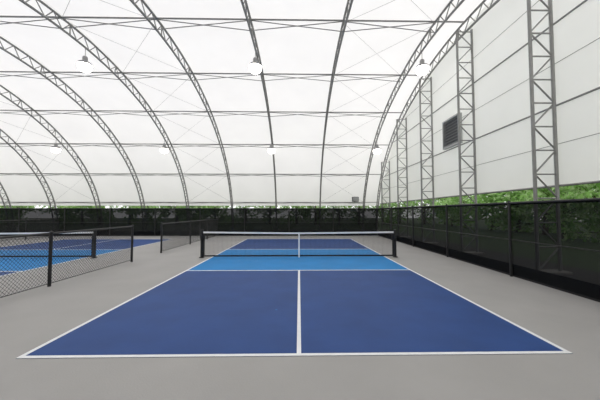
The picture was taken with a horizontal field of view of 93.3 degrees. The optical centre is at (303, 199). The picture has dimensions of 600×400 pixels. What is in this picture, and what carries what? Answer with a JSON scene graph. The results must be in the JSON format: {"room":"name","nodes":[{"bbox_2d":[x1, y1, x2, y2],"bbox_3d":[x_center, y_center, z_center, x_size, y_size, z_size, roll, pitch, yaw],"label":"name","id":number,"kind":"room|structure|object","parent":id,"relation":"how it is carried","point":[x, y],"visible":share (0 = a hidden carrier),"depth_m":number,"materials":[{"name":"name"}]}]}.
{"room":"sports hall","nodes":[
{"label":"sports hall","id":0,"kind":"room"},
{"bbox_2d":[0,0,490,205],"bbox_3d":[-13.389,-3.694,10.895,40.400,7.247,26.698,0,-2,-1],"label":"ceiling","id":1,"kind":"structure","parent":0,"point":[206,49],"depth_m":17.03,"materials":[{"name":"white fabric"}]},
{"bbox_2d":[0,236,599,399],"bbox_3d":[-13.995,1.935,8.108,38.300,0.028,21.050,0,-2,-1],"label":"floor","id":2,"kind":"structure","parent":0,"point":[29,319],"depth_m":3.01,"materials":[{"name":"grey concrete"}]},
{"bbox_2d":[0,219,58,240],"bbox_3d":[-15.762,1.373,9.109,0.076,1.180,18.540,0,-2,-1],"label":"fence","id":3,"kind":"object","parent":2,"relation":"on","point":[25,223],"visible":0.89,"depth_m":16.22,"materials":[{"name":"black metal"}]},
{"bbox_2d":[0,239,170,275],"bbox_3d":[-10.521,1.981,9.618,6.100,0.006,13.410,0,-2,-1],"label":"court","id":4,"kind":"object","parent":2,"relation":"on","point":[136,242],"visible":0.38,"depth_m":11.26,"materials":[{"name":"blue plastic"}]},
{"bbox_2d":[0,230,96,257],"bbox_3d":[-10.520,1.496,9.596,6.866,0.956,0.245,0,-2,-1],"label":"net","id":5,"kind":"object","parent":4,"relation":"on","point":[95,231],"visible":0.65,"depth_m":9.66,"materials":[{"name":"black fabric"}]},
{"bbox_2d":[0,219,217,297],"bbox_3d":[-5.464,1.380,9.289,0.076,1.180,18.540,0,-2,-1],"label":"fence","id":6,"kind":"object","parent":2,"relation":"on","point":[50,249],"visible":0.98,"depth_m":6.77,"materials":[{"name":"black metal"}]},
{"bbox_2d":[0,208,376,235],"bbox_3d":[-14.195,1.427,18.517,38.138,1.860,0.090,0,-2,-1],"label":"fence","id":7,"kind":"object","parent":2,"relation":"on","point":[146,221],"visible":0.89,"depth_m":18.67,"materials":[{"name":"woven mesh fabric"},{"name":"steel"}]},
{"bbox_2d":[16,239,572,358],"bbox_3d":[-0.172,1.988,9.799,6.100,0.006,13.410,0,-2,-1],"label":"court","id":8,"kind":"object","parent":2,"relation":"on","point":[272,305],"visible":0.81,"depth_m":4.31,"materials":[{"name":"blue plastic"}]},
{"bbox_2d":[199,229,397,257],"bbox_3d":[-0.172,1.504,9.777,6.866,0.956,0.245,0,-2,-1],"label":"net","id":9,"kind":"object","parent":8,"relation":"on","point":[202,236],"visible":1,"depth_m":9.80,"materials":[{"name":"black fabric"}]},
{"bbox_2d":[376,198,599,301],"bbox_3d":[5.059,1.005,8.455,0.088,1.860,20.880,0,-2,-1],"label":"fence","id":10,"kind":"object","parent":2,"relation":"on","point":[555,244],"visible":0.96,"depth_m":6.76,"materials":[{"name":"black"}]},
{"bbox_2d":[381,161,389,207],"bbox_3d":[6.245,-0.246,21.592,0.900,5.520,0.400,0,-2,-1],"label":"column","id":11,"kind":"structure","parent":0,"point":[382,179],"depth_m":21.60,"materials":[{"name":"grey metal"}]},
{"bbox_2d":[396,118,407,206],"bbox_3d":[6.306,-1.471,18.140,0.900,7.679,0.400,0,-2,-1],"label":"column","id":12,"kind":"structure","parent":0,"point":[397,120],"depth_m":18.15,"materials":[{"name":"grey metal"}]},
{"bbox_2d":[419,77,433,205],"bbox_3d":[6.367,-2.117,14.665,0.900,8.679,0.400,0,-2,-1],"label":"column","id":13,"kind":"structure","parent":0,"point":[432,177],"depth_m":14.67,"materials":[{"name":"grey metal"}]},
{"bbox_2d":[456,29,476,203],"bbox_3d":[6.428,-2.386,11.174,0.900,8.924,0.400,0,-2,-1],"label":"column","id":14,"kind":"structure","parent":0,"point":[471,31],"depth_m":11.18,"materials":[{"name":"grey metal"}]},
{"bbox_2d":[380,0,599,203],"bbox_3d":[6.778,-3.752,11.252,0.060,7.100,26.573,0,-2,-1],"label":"wall","id":15,"kind":"structure","parent":0,"point":[577,74],"depth_m":9.42,"materials":[{"name":"fabric"}]},
{"bbox_2d":[527,0,559,200],"bbox_3d":[6.489,-2.343,7.669,0.900,8.544,0.400,0,-2,-1],"label":"column","id":16,"kind":"structure","parent":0,"point":[550,8],"depth_m":7.66,"materials":[{"name":"grey metal"}]},
{"label":"outside","id":17,"kind":"structure","parent":0,"visible":0},
{"bbox_3d":[-10.260,2.429,14.734,120.000,0.340,120.000,0,-2,-1],"label":"ground","id":18,"kind":"structure","parent":17,"visible":0},
{"bbox_2d":[0,206,35,207],"bbox_3d":[-36.079,0.279,35.941,4.622,5.919,4.974,0,-2,5],"label":"tree","id":19,"kind":"object","parent":18,"relation":"on","point":[0,206],"visible":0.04,"depth_m":35.73,"materials":[{"name":"green plant"}]},
{"bbox_2d":[60,206,88,207],"bbox_3d":[-29.039,0.608,36.903,4.899,5.325,5.271,2,-3,-43],"label":"tree","id":20,"kind":"object","parent":18,"relation":"on","point":[60,206],"visible":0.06,"depth_m":35.73,"materials":[{"name":"green plant"}]},
{"bbox_2d":[81,206,116,207],"bbox_3d":[-25.976,0.699,36.162,3.971,4.927,3.876,2,-3,-43],"label":"tree","id":21,"kind":"object","parent":18,"relation":"on","point":[85,206],"visible":0.06,"depth_m":35.88,"materials":[{"name":"green plant"}]},
{"bbox_2d":[128,206,164,207],"bbox_3d":[-19.939,0.584,36.560,4.926,5.453,4.770,-2,-3,37],"label":"tree","id":22,"kind":"object","parent":18,"relation":"on","point":[129,206],"visible":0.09,"depth_m":35.87,"materials":[{"name":"green plant"}]},
{"bbox_2d":[159,206,191,207],"bbox_3d":[-16.518,0.156,37.553,5.322,6.132,5.453,-1,-3,24],"label":"tree","id":23,"kind":"object","parent":18,"relation":"on","point":[160,206],"visible":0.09,"depth_m":36.73,"materials":[{"name":"green plant"}]},
{"bbox_2d":[176,206,204,207],"bbox_3d":[-14.242,0.261,37.766,6.078,6.238,5.636,-1,-3,23],"label":"tree","id":24,"kind":"object","parent":18,"relation":"on","point":[179,206],"visible":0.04,"depth_m":36.77,"materials":[{"name":"green plant"}]},
{"bbox_2d":[194,206,230,207],"bbox_3d":[-11.234,-0.175,36.069,5.424,6.868,5.836,2,-3,-44],"label":"tree","id":25,"kind":"object","parent":18,"relation":"on","point":[203,206],"visible":0.02,"depth_m":35.83,"materials":[{"name":"green plant"}]},
{"bbox_2d":[233,206,260,207],"bbox_3d":[-7.663,0.642,38.860,4.301,5.268,4.406,0,-2,-9],"label":"tree","id":26,"kind":"object","parent":18,"relation":"on","point":[233,206],"visible":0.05,"depth_m":38.07,"materials":[{"name":"green plant"}]},
{"bbox_2d":[254,206,280,207],"bbox_3d":[-4.885,0.515,38.690,5.708,5.784,5.293,2,-3,-43],"label":"tree","id":27,"kind":"object","parent":18,"relation":"on","point":[254,206],"visible":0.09,"depth_m":37.58,"materials":[{"name":"green plant"}]},
{"bbox_2d":[277,206,305,207],"bbox_3d":[-1.116,0.185,36.861,4.818,6.193,5.184,0,-2,0],"label":"tree","id":28,"kind":"object","parent":18,"relation":"on","point":[277,206],"visible":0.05,"depth_m":36.35,"materials":[{"name":"green plant"}]},
{"bbox_2d":[302,206,328,207],"bbox_3d":[1.722,0.130,36.002,4.483,6.054,4.375,2,-3,-43],"label":"tree","id":29,"kind":"object","parent":18,"relation":"on","point":[304,206],"visible":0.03,"depth_m":36.01,"materials":[{"name":"green plant"}]},
{"bbox_2d":[324,206,356,207],"bbox_3d":[4.962,0.553,37.336,4.478,5.318,4.588,-1,-3,24],"label":"tree","id":30,"kind":"object","parent":18,"relation":"on","point":[326,206],"visible":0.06,"depth_m":36.98,"materials":[{"name":"green plant"}]},
{"bbox_2d":[338,206,374,207],"bbox_3d":[6.975,-0.302,36.966,6.299,7.354,5.841,1,-3,-18],"label":"tree","id":31,"kind":"object","parent":18,"relation":"on","point":[338,206],"visible":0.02,"depth_m":35.94,"materials":[{"name":"green plant"}]},
{"bbox_2d":[373,202,396,207],"bbox_3d":[10.213,0.641,36.899,4.045,5.106,3.948,-2,-3,37],"label":"tree","id":32,"kind":"object","parent":18,"relation":"on","point":[386,205],"visible":0.08,"depth_m":36.36,"materials":[{"name":"green plant"}]},
{"bbox_2d":[393,201,414,206],"bbox_3d":[13.226,0.827,39.064,4.812,5.060,4.472,-1,-3,32],"label":"tree","id":33,"kind":"object","parent":18,"relation":"on","point":[404,205],"visible":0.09,"depth_m":38.68,"materials":[{"name":"green plant"}]},
{"bbox_2d":[402,199,445,206],"bbox_3d":[15.947,-0.359,37.975,6.134,7.562,5.688,0,-2,0],"label":"tree","id":34,"kind":"object","parent":18,"relation":"on","point":[415,203],"visible":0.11,"depth_m":36.57,"materials":[{"name":"green plant"}]},
{"bbox_2d":[434,197,465,205],"bbox_3d":[16.714,0.797,31.727,3.900,4.359,3.806,0,-2,-1],"label":"tree","id":35,"kind":"object","parent":18,"relation":"on","point":[437,203],"visible":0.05,"depth_m":32.35,"materials":[{"name":"green plant"}]},
{"bbox_2d":[444,196,482,204],"bbox_3d":[16.166,0.366,28.921,3.887,4.987,3.794,2,-3,-40],"label":"tree","id":36,"kind":"object","parent":18,"relation":"on","point":[453,200],"visible":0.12,"depth_m":28.40,"materials":[{"name":"green plant"}]},
{"bbox_2d":[463,192,512,203],"bbox_3d":[17.087,-0.494,25.450,5.657,6.606,6.087,-1,-3,17],"label":"tree","id":37,"kind":"object","parent":18,"relation":"on","point":[483,195],"visible":0.05,"depth_m":24.81,"materials":[{"name":"green plant"}]},
{"bbox_2d":[477,190,528,202],"bbox_3d":[17.393,-0.653,22.967,5.772,6.720,6.210,1,-3,-17],"label":"tree","id":38,"kind":"object","parent":18,"relation":"on","point":[512,198],"visible":0.05,"depth_m":23.48,"materials":[{"name":"green plant"}]},
{"bbox_2d":[493,190,574,201],"bbox_3d":[17.313,-0.522,19.971,5.486,6.014,5.354,0,-2,0],"label":"tree","id":39,"kind":"object","parent":18,"relation":"on","point":[514,193],"visible":0.05,"depth_m":21.36,"materials":[{"name":"green plant"}]},
{"bbox_2d":[514,186,592,201],"bbox_3d":[16.133,-0.437,17.792,5.269,5.945,4.886,-2,-3,34],"label":"tree","id":40,"kind":"object","parent":18,"relation":"on","point":[540,193],"visible":0.09,"depth_m":17.93,"materials":[{"name":"green plant"}]},
{"bbox_2d":[550,183,599,199],"bbox_3d":[15.601,-0.495,15.143,4.250,5.835,4.584,-1,-3,29],"label":"tree","id":41,"kind":"object","parent":18,"relation":"on","point":[582,191],"visible":0.2,"depth_m":14.87,"materials":[{"name":"green plant"}]},
{"bbox_3d":[-13.436,2.061,10.440,42.500,0.025,30.500,0,-2,-1],"label":"gravel bed","id":42,"kind":"object","parent":18,"relation":"on","visible":0},
{"bbox_2d":[0,182,11,207],"bbox_3d":[-24.447,-2.609,10.643,0.600,9.325,27.650,0,-2,-1],"label":"arch","id":43,"kind":"object","parent":42,"relation":"on","point":[2,187],"visible":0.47,"depth_m":23.29,"materials":[{"name":"metal"}]},
{"bbox_2d":[0,129,55,207],"bbox_3d":[-20.728,-2.606,10.708,0.600,9.325,27.650,0,-2,-1],"label":"arch","id":44,"kind":"object","parent":42,"relation":"on","point":[8,136],"visible":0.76,"depth_m":21.77,"materials":[{"name":"metal"}]},
{"bbox_2d":[0,85,100,207],"bbox_3d":[-17.009,-2.604,10.773,0.600,9.325,27.650,0,-2,-1],"label":"arch","id":45,"kind":"object","parent":42,"relation":"on","point":[1,94],"visible":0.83,"depth_m":19.52,"materials":[{"name":"metal"}]},
{"bbox_2d":[50,143,61,152],"bbox_3d":[-17.161,-3.730,19.577,0.640,0.974,0.640,0,-2,-1],"label":"pendant lamp","id":46,"kind":"object","parent":45,"relation":"hanging from","point":[55,149],"visible":1,"depth_m":19.45,"materials":[{"name":"grey"}]},
{"bbox_2d":[0,36,144,207],"bbox_3d":[-13.289,-2.601,10.838,0.600,9.325,27.650,0,-2,-1],"label":"arch","id":47,"kind":"object","parent":42,"relation":"on","point":[2,38],"visible":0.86,"depth_m":16.61,"materials":[{"name":"metal"}]},
{"bbox_2d":[0,0,463,203],"bbox_3d":[-13.389,-3.660,10.867,39.760,7.162,26.399,0,-2,-1],"label":"roof purlins","id":48,"kind":"structure","parent":47,"relation":"attached to","point":[52,17],"depth_m":16.96,"materials":[{"name":"metal"}]},
{"bbox_2d":[352,197,358,201],"bbox_3d":[4.333,-0.010,23.972,0.520,0.500,0.405,0,-2,-1],"label":"loudspeaker","id":49,"kind":"object","parent":48,"relation":"attached to","point":[354,199],"visible":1,"depth_m":23.78,"materials":[{"name":"grey plastic"}]},
{"bbox_2d":[19,0,188,207],"bbox_3d":[-9.570,-2.598,10.903,0.600,9.325,27.650,0,-2,-1],"label":"arch","id":50,"kind":"object","parent":42,"relation":"on","point":[22,1],"visible":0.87,"depth_m":13.85,"materials":[{"name":"metal"}]},
{"bbox_2d":[76,49,93,72],"bbox_3d":[-9.593,-6.116,12.401,0.640,1.040,0.640,0,-2,-1],"label":"pendant lamp","id":51,"kind":"object","parent":50,"relation":"hanging from","point":[83,65],"visible":1,"depth_m":12.27,"materials":[{"name":"grey"}]},
{"bbox_2d":[159,140,168,153],"bbox_3d":[-9.722,-3.725,19.707,0.640,0.974,0.640,0,-2,-1],"label":"pendant lamp","id":52,"kind":"object","parent":50,"relation":"hanging from","point":[163,149],"visible":1,"depth_m":19.55,"materials":[{"name":"grey"}]},
{"bbox_2d":[129,0,232,207],"bbox_3d":[-5.850,-2.595,10.968,0.600,9.325,27.650,0,-2,-1],"label":"arch","id":53,"kind":"object","parent":42,"relation":"on","point":[131,1],"visible":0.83,"depth_m":14.01,"materials":[{"name":"metal"}]},
{"bbox_2d":[240,0,276,207],"bbox_3d":[-2.131,-2.593,11.033,0.600,9.325,27.650,0,-2,-1],"label":"arch","id":54,"kind":"object","parent":42,"relation":"on","point":[245,8],"visible":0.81,"depth_m":14.05,"materials":[{"name":"metal"}]},
{"bbox_2d":[248,50,262,73],"bbox_3d":[-2.154,-6.111,12.531,0.640,1.040,0.640,0,-2,-1],"label":"pendant lamp","id":55,"kind":"object","parent":54,"relation":"hanging from","point":[255,67],"visible":1,"depth_m":12.37,"materials":[{"name":"grey"}]},
{"bbox_2d":[267,140,275,153],"bbox_3d":[-2.284,-3.719,19.836,0.640,0.974,0.640,0,-2,-1],"label":"pendant lamp","id":56,"kind":"object","parent":54,"relation":"hanging from","point":[271,149],"visible":1,"depth_m":19.66,"materials":[{"name":"grey"}]},
{"bbox_2d":[319,0,353,207],"bbox_3d":[1.589,-2.590,11.098,0.600,9.325,27.650,0,-2,-1],"label":"arch","id":57,"kind":"object","parent":42,"relation":"on","point":[349,2],"visible":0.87,"depth_m":14.10,"materials":[{"name":"metal"}]},
{"bbox_2d":[362,0,464,207],"bbox_3d":[5.308,-2.587,11.162,0.600,9.325,27.650,0,-2,-1],"label":"arch","id":58,"kind":"object","parent":42,"relation":"on","point":[451,1],"visible":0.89,"depth_m":14.06,"materials":[{"name":"metal"}]},
{"bbox_2d":[373,144,381,153],"bbox_3d":[5.155,-3.714,19.966,0.640,0.974,0.640,0,-2,-1],"label":"pendant lamp","id":59,"kind":"object","parent":58,"relation":"hanging from","point":[377,150],"visible":1,"depth_m":19.79,"materials":[{"name":"grey"}]},
{"bbox_2d":[415,59,429,75],"bbox_3d":[5.285,-6.105,12.661,0.640,1.040,0.640,0,-2,-1],"label":"pendant lamp","id":60,"kind":"object","parent":58,"relation":"hanging from","point":[422,68],"visible":1,"depth_m":12.50,"materials":[{"name":"grey"}]},
{"bbox_2d":[376,0,499,207],"bbox_3d":[6.488,-2.587,11.183,0.600,9.325,27.650,0,-2,-1],"label":"arch","id":61,"kind":"object","parent":42,"relation":"on","point":[483,1],"visible":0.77,"depth_m":13.51,"materials":[{"name":"metal"}]},
{"bbox_2d":[384,0,599,189],"bbox_3d":[6.757,-3.502,11.261,0.052,4.316,25.296,0,-2,-1],"label":"gable girts","id":62,"kind":"object","parent":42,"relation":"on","point":[584,1],"visible":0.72,"depth_m":9.23,"materials":[{"name":"grey metal"}]},
{"bbox_2d":[442,113,462,149],"bbox_3d":[6.622,-3.042,12.681,0.160,1.300,1.350,0,-2,-1],"label":"vent","id":63,"kind":"object","parent":62,"relation":"attached to","point":[449,126],"visible":0.86,"depth_m":12.77,"materials":[{"name":"grey metal"}]}
]}

